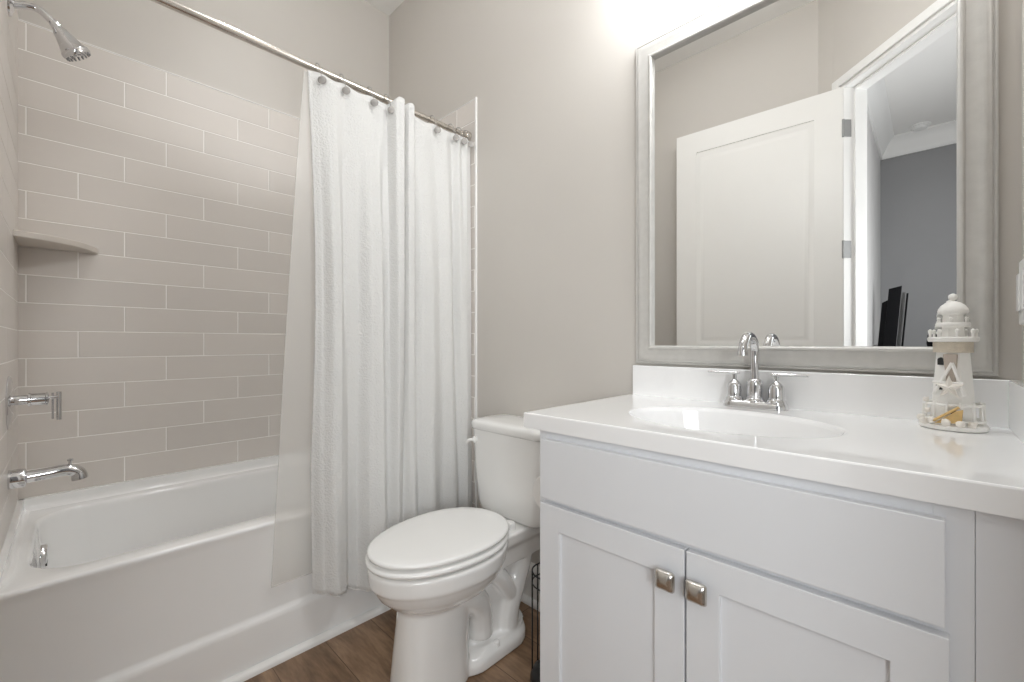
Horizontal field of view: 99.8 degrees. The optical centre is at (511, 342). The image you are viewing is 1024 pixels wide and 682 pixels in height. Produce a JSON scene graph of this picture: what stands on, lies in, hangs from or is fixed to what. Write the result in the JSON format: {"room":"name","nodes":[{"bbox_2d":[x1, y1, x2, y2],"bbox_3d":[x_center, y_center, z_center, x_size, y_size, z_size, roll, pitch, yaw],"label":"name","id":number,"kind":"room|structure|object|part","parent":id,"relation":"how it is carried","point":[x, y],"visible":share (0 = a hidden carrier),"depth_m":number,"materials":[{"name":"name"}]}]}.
{"room":"bathroom","nodes":[
{"label":"bathroom","id":0,"kind":"room"},
{"bbox_2d":[17,0,388,117],"bbox_3d":[-1.377,-0.458,2.125,0.120,3.138,1.642,0,0,44],"label":"wall","id":1,"kind":"structure","parent":0,"point":[349,38],"depth_m":2.11,"materials":[{"name":"beige paint"}]},
{"bbox_2d":[0,0,17,553],"bbox_3d":[-1.523,-0.049,1.296,0.810,2.272,0.007,0,0,44],"label":"wall tile","id":2,"kind":"structure","parent":1,"relation":"attached to","point":[8,25],"depth_m":1.33,"materials":[{"name":"beige tile"}]},
{"bbox_2d":[5,376,61,429],"bbox_3d":[-1.505,0.185,1.362,0.166,0.166,0.114,0,0,44],"label":"shower valve","id":3,"kind":"object","parent":2,"relation":"attached to","point":[33,399],"visible":1,"depth_m":1.34,"materials":[{"name":"silver metal"}]},
{"bbox_3d":[-1.477,0.204,1.391,0.012,0.090,0.033,0,0,44],"label":"lever handle","id":4,"kind":"part","parent":3,"relation":"part of","materials":[{"name":"silver metal"}]},
{"bbox_2d":[7,458,87,489],"bbox_3d":[-1.484,0.417,1.384,0.058,0.074,0.176,0,0,44],"label":"tub spout","id":5,"kind":"object","parent":2,"relation":"attached to","point":[17,478],"visible":1,"depth_m":1.36,"materials":[{"name":"silver metal"}]},
{"bbox_3d":[-1.473,0.426,1.394,0.040,0.057,0.147,0,0,44],"label":"spout","id":6,"kind":"part","parent":5,"relation":"part of","materials":[{"name":"silver metal"}]},
{"bbox_2d":[7,0,90,61],"bbox_3d":[-1.488,-1.002,1.391,0.084,0.142,0.184,0,0,44],"label":"shower","id":7,"kind":"object","parent":2,"relation":"attached to","point":[71,49],"visible":1,"depth_m":1.39,"materials":[{"name":"silver metal"}]},
{"bbox_3d":[-1.507,-1.042,1.359,0.022,0.052,0.111,0,0,44],"label":"shower arm","id":8,"kind":"part","parent":7,"relation":"part of","materials":[{"name":"silver metal"}]},
{"bbox_2d":[150,0,471,140],"bbox_3d":[-0.739,-1.016,1.587,0.046,0.046,1.506,0,0,44],"label":"shower rod","id":9,"kind":"object","parent":2,"relation":"attached to","point":[173,5],"visible":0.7,"depth_m":1.50,"materials":[{"name":"silver metal"}]},
{"bbox_2d":[271,71,314,587],"bbox_3d":[-0.521,-0.071,1.789,0.010,1.821,0.871,0,0,44],"label":"curtain liner","id":10,"kind":"object","parent":9,"relation":"hanging from","point":[292,547],"visible":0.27,"depth_m":1.54,"materials":[{"name":"white plastic"}]},
{"bbox_2d":[315,63,326,83],"bbox_3d":[-0.713,-0.986,1.587,0.090,0.096,0.025,0,0,44],"label":"curtain ring","id":11,"kind":"object","parent":9,"relation":"hanging from","point":[321,79],"visible":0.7,"depth_m":1.56,"materials":[{"name":"grey metal"}]},
{"bbox_2d":[307,70,471,597],"bbox_3d":[-0.442,-0.015,1.803,0.091,1.984,0.767,0,0,44],"label":"shower curtain","id":12,"kind":"object","parent":11,"relation":"hanging from","point":[391,420],"visible":0.91,"depth_m":1.72,"materials":[{"name":"white fabric"}]},
{"bbox_2d":[339,74,349,93],"bbox_3d":[-0.650,-0.986,1.651,0.090,0.096,0.025,0,0,44],"label":"curtain ring","id":13,"kind":"object","parent":9,"relation":"hanging from","point":[346,90],"visible":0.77,"depth_m":1.62,"materials":[{"name":"grey metal"}]},
{"bbox_2d":[367,86,377,105],"bbox_3d":[-0.570,-0.986,1.734,0.090,0.096,0.025,0,0,44],"label":"curtain ring","id":14,"kind":"object","parent":9,"relation":"hanging from","point":[374,102],"visible":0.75,"depth_m":1.71,"materials":[{"name":"grey metal"}]},
{"bbox_2d":[384,94,393,113],"bbox_3d":[-0.518,-0.986,1.788,0.090,0.096,0.025,0,0,44],"label":"curtain ring","id":15,"kind":"object","parent":9,"relation":"hanging from","point":[391,108],"visible":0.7,"depth_m":1.76,"materials":[{"name":"grey metal"}]},
{"bbox_2d":[427,115,440,132],"bbox_3d":[-0.357,-0.986,1.953,0.090,0.096,0.025,0,0,44],"label":"curtain ring","id":16,"kind":"object","parent":9,"relation":"hanging from","point":[437,129],"visible":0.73,"depth_m":1.93,"materials":[{"name":"grey metal"}]},
{"bbox_2d":[446,124,459,140],"bbox_3d":[-0.284,-0.986,2.028,0.090,0.096,0.025,0,0,44],"label":"curtain ring","id":17,"kind":"object","parent":9,"relation":"hanging from","point":[455,137],"visible":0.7,"depth_m":2.00,"materials":[{"name":"grey metal"}]},
{"bbox_2d":[456,127,467,144],"bbox_3d":[-0.250,-0.986,2.063,0.090,0.096,0.025,0,0,44],"label":"curtain ring","id":18,"kind":"object","parent":9,"relation":"hanging from","point":[464,141],"visible":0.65,"depth_m":2.04,"materials":[{"name":"grey metal"}]},
{"bbox_2d":[464,130,473,146],"bbox_3d":[-0.222,-0.986,2.091,0.090,0.096,0.025,0,0,44],"label":"curtain ring","id":19,"kind":"object","parent":9,"relation":"hanging from","point":[470,143],"visible":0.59,"depth_m":2.06,"materials":[{"name":"grey metal"}]},
{"bbox_2d":[13,229,97,253],"bbox_3d":[-1.661,-0.366,1.583,0.212,0.024,0.212,0,0,44],"label":"corner shelf","id":20,"kind":"object","parent":1,"relation":"attached to","point":[23,238],"visible":1,"depth_m":1.56,"materials":[{"name":"beige ceramic"}]},
{"bbox_2d":[18,20,299,499],"bbox_3d":[-1.289,-0.304,2.123,0.007,1.760,1.522,0,0,44],"label":"wall tile","id":21,"kind":"structure","parent":1,"relation":"attached to","point":[163,346],"depth_m":1.83,"materials":[{"name":"beige tile"}]},
{"bbox_2d":[16,9,476,507],"bbox_3d":[-0.995,-0.051,1.838,0.827,2.284,1.522,0,0,44],"label":"trim","id":22,"kind":"structure","parent":1,"relation":"attached to","point":[475,98],"depth_m":2.09,"materials":[{"name":"white paint"}]},
{"bbox_2d":[221,604,390,681],"bbox_3d":[-0.731,1.100,1.580,0.022,0.022,1.521,0,0,44],"label":"trim","id":23,"kind":"structure","parent":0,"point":[302,647],"depth_m":1.56,"materials":[{"name":"white paint"}]},
{"bbox_2d":[364,0,403,15],"bbox_3d":[-1.076,-2.077,-0.091,3.700,0.100,4.700,0,0,44],"label":"ceiling","id":24,"kind":"structure","parent":0,"point":[386,6],"depth_m":2.58,"materials":[{"name":"paint"}]},
{"bbox_2d":[244,601,539,681],"bbox_3d":[-1.076,1.151,-0.091,3.700,0.080,4.700,0,0,44],"label":"floor","id":25,"kind":"structure","parent":0,"point":[362,653],"depth_m":1.50,"materials":[{"name":"brown wood"}]},
{"bbox_2d":[0,455,382,681],"bbox_3d":[-1.016,0.843,1.857,0.768,0.534,1.520,0,0,44],"label":"bathtub","id":26,"kind":"object","parent":25,"relation":"on","point":[167,577],"visible":0.6,"depth_m":1.39,"materials":[{"name":"ceramic"}]},
{"bbox_3d":[-1.490,0.679,1.370,0.074,0.074,0.023,0,0,44],"label":"overflow plate","id":27,"kind":"part","parent":26,"relation":"part of","materials":[{"name":"silver metal"}]},
{"bbox_2d":[365,414,539,681],"bbox_3d":[-0.155,0.710,1.538,0.408,0.800,0.750,0,0,44],"label":"toilet","id":28,"kind":"object","parent":25,"relation":"on","point":[454,579],"visible":0.98,"depth_m":1.43,"materials":[{"name":"white ceramic"}]},
{"bbox_3d":[-0.241,0.671,1.450,0.374,0.018,0.503,0,0,44],"label":"seat","id":29,"kind":"part","parent":28,"relation":"part of","materials":[{"name":"white plastic"}]},
{"bbox_3d":[-0.238,0.644,1.453,0.364,0.022,0.502,0,0,44],"label":"seat lid","id":30,"kind":"part","parent":28,"relation":"part of","materials":[{"name":"white plastic"}]},
{"bbox_3d":[-0.159,0.898,1.534,0.378,0.423,0.727,0,0,44],"label":"bowl","id":31,"kind":"part","parent":28,"relation":"part of","materials":[{"name":"white ceramic"}]},
{"bbox_3d":[-0.167,0.399,1.769,0.051,0.034,0.027,0,0,44],"label":"flush lever","id":32,"kind":"part","parent":28,"relation":"part of","materials":[{"name":"white plastic"}]},
{"bbox_3d":[0.031,0.332,1.730,0.408,0.044,0.216,0,0,44],"label":"tank lid","id":33,"kind":"part","parent":28,"relation":"part of","materials":[{"name":"white ceramic"}]},
{"bbox_3d":[0.033,0.520,1.731,0.392,0.333,0.202,0,0,44],"label":"tank","id":34,"kind":"part","parent":28,"relation":"part of","materials":[{"name":"white ceramic"}]},
{"bbox_2d":[530,562,539,681],"bbox_3d":[0.126,0.928,1.414,0.132,0.365,0.132,0,0,44],"label":"stand","id":35,"kind":"object","parent":25,"relation":"on","point":[535,669],"visible":0.25,"depth_m":1.42,"materials":[{"name":"black metal"}]},
{"bbox_2d":[540,430,1023,681],"bbox_3d":[0.549,0.665,0.979,0.847,0.892,0.597,0,0,44],"label":"vanity cabinet","id":36,"kind":"object","parent":25,"relation":"on","point":[655,566],"visible":0.82,"depth_m":0.74,"materials":[{"name":"white paint"}]},
{"bbox_2d":[533,477,539,507],"bbox_3d":[0.157,0.436,1.277,0.132,0.110,0.160,0,0,44],"label":"toilet paper roll","id":37,"kind":"object","parent":36,"relation":"attached to","point":[536,488],"visible":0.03,"depth_m":1.26,"materials":[{"name":"white paper"}]},
{"bbox_3d":[0.205,0.693,0.951,0.360,0.596,0.019,0,0,44],"label":"cabinet door","id":38,"kind":"part","parent":36,"relation":"part of","materials":[{"name":"white paint"}]},
{"bbox_3d":[0.295,0.456,0.829,0.038,0.038,0.030,0,0,44],"label":"door knob","id":39,"kind":"part","parent":36,"relation":"part of","materials":[{"name":"silver metal"}]},
{"bbox_3d":[0.338,0.456,0.788,0.038,0.038,0.030,0,0,44],"label":"door knob","id":40,"kind":"part","parent":36,"relation":"part of","materials":[{"name":"silver metal"}]},
{"bbox_3d":[0.330,0.310,0.829,0.710,0.145,0.019,0,0,44],"label":"false drawer","id":41,"kind":"part","parent":36,"relation":"part of","materials":[{"name":"white paint"}]},
{"bbox_2d":[524,365,1023,519],"bbox_3d":[0.545,0.199,1.004,0.887,0.242,0.567,0,0,44],"label":"countertop","id":42,"kind":"structure","parent":36,"relation":"on","point":[857,431],"depth_m":0.90,"materials":[{"name":"stone"}]},
{"bbox_2d":[633,411,839,437],"bbox_3d":[0.496,0.255,1.010,0.437,0.130,0.325,0,0,44],"label":"sink","id":43,"kind":"object","parent":42,"relation":"in","point":[750,424],"depth_m":1.11,"materials":[{"name":"white ceramic"}]},
{"bbox_2d":[708,332,808,410],"bbox_3d":[0.638,0.074,1.156,0.248,0.208,0.145,0,0,44],"label":"sink faucet","id":44,"kind":"object","parent":42,"relation":"on","point":[776,401],"visible":1,"depth_m":1.17,"materials":[{"name":"silver metal"}]},
{"bbox_3d":[0.611,0.090,1.245,0.084,0.017,0.011,0,0,44],"label":"handle lever","id":45,"kind":"part","parent":44,"relation":"part of","materials":[{"name":"silver metal"}]},
{"bbox_3d":[0.632,0.125,1.224,0.048,0.072,0.048,0,0,44],"label":"handle","id":46,"kind":"part","parent":44,"relation":"part of","materials":[{"name":"silver metal"}]},
{"bbox_3d":[0.632,0.040,1.150,0.024,0.138,0.129,0,0,44],"label":"gooseneck spout","id":47,"kind":"part","parent":44,"relation":"part of","materials":[{"name":"silver metal"}]},
{"bbox_3d":[0.670,0.129,1.188,0.050,0.063,0.050,0,0,44],"label":"spout","id":48,"kind":"part","parent":44,"relation":"part of","materials":[{"name":"silver metal"}]},
{"bbox_3d":[0.670,0.168,1.188,0.160,0.021,0.054,0,0,44],"label":"plate","id":49,"kind":"part","parent":44,"relation":"part of","materials":[{"name":"silver metal"}]},
{"bbox_3d":[0.707,0.125,1.152,0.048,0.072,0.048,0,0,44],"label":"handle","id":50,"kind":"part","parent":44,"relation":"part of","materials":[{"name":"silver metal"}]},
{"bbox_3d":[0.728,0.090,1.131,0.084,0.017,0.011,0,0,44],"label":"handle lever","id":51,"kind":"part","parent":44,"relation":"part of","materials":[{"name":"silver metal"}]},
{"bbox_2d":[916,294,989,432],"bbox_3d":[0.916,0.037,0.898,0.107,0.280,0.112,0,0,44],"label":"ornament","id":52,"kind":"object","parent":42,"relation":"on","point":[953,405],"visible":1,"depth_m":0.88,"materials":[{"name":"white wood"}]},
{"bbox_3d":[0.893,0.074,0.879,0.013,0.068,0.051,0,0,-31],"label":"ladder frame","id":53,"kind":"part","parent":52,"relation":"part of","materials":[{"name":"white wood"}]},
{"bbox_3d":[0.899,0.054,0.883,0.009,0.060,0.021,0,0,-31],"label":"taupe panel","id":54,"kind":"part","parent":52,"relation":"part of","materials":[{"name":"brown wood"}]},
{"bbox_3d":[0.462,0.693,0.701,0.350,0.596,0.019,0,0,44],"label":"cabinet door","id":55,"kind":"part","parent":36,"relation":"part of","materials":[{"name":"white paint"}]},
{"bbox_2d":[389,0,1021,565],"bbox_3d":[0.193,-0.458,1.828,2.784,3.138,0.120,0,0,44],"label":"wall","id":56,"kind":"structure","parent":0,"point":[553,82],"depth_m":1.75,"materials":[{"name":"beige paint"}]},
{"bbox_2d":[440,100,474,507],"bbox_3d":[-0.468,-0.049,2.381,0.810,2.272,0.007,0,0,44],"label":"wall tile","id":57,"kind":"structure","parent":56,"relation":"attached to","point":[464,117],"depth_m":2.11,"materials":[{"name":"beige ceramic"}]},
{"bbox_2d":[521,562,539,611],"bbox_3d":[0.133,1.026,1.781,0.866,0.170,0.030,0,0,44],"label":"baseboard","id":58,"kind":"structure","parent":56,"relation":"attached to","point":[526,597],"depth_m":1.82,"materials":[{"name":"white paint"}]},
{"bbox_2d":[636,0,998,375],"bbox_3d":[0.731,-0.476,1.206,0.838,1.094,0.019,0,0,44],"label":"wall mirror","id":59,"kind":"object","parent":56,"relation":"attached to","point":[816,179],"visible":0.92,"depth_m":1.14,"materials":[{"name":"silver metal"}]},
{"bbox_2d":[633,365,1019,428],"bbox_3d":[0.739,0.129,1.198,0.878,0.102,0.019,0,0,44],"label":"backsplash","id":60,"kind":"structure","parent":56,"relation":"attached to","point":[890,396],"depth_m":1.10,"materials":[{"name":"stone"}]},
{"bbox_2d":[1022,0,1023,381],"bbox_3d":[0.813,-0.458,0.415,0.316,3.138,1.041,0,0,44],"label":"wall","id":61,"kind":"structure","parent":0,"point":[1022,0],"depth_m":0.88,"materials":[{"name":"beige paint"}]},
{"bbox_2d":[1016,259,1023,324],"bbox_3d":[0.965,-0.097,0.810,0.016,0.125,0.093,0,0,44],"label":"wall switch","id":62,"kind":"object","parent":61,"relation":"attached to","point":[1019,277],"visible":1,"depth_m":0.82,"materials":[{"name":"plastic"}]},
{"bbox_3d":[0.966,-0.097,0.808,0.012,0.125,0.093,0,0,44],"label":"plate","id":63,"kind":"part","parent":62,"relation":"part of","materials":[{"name":"plastic"}]}
]}

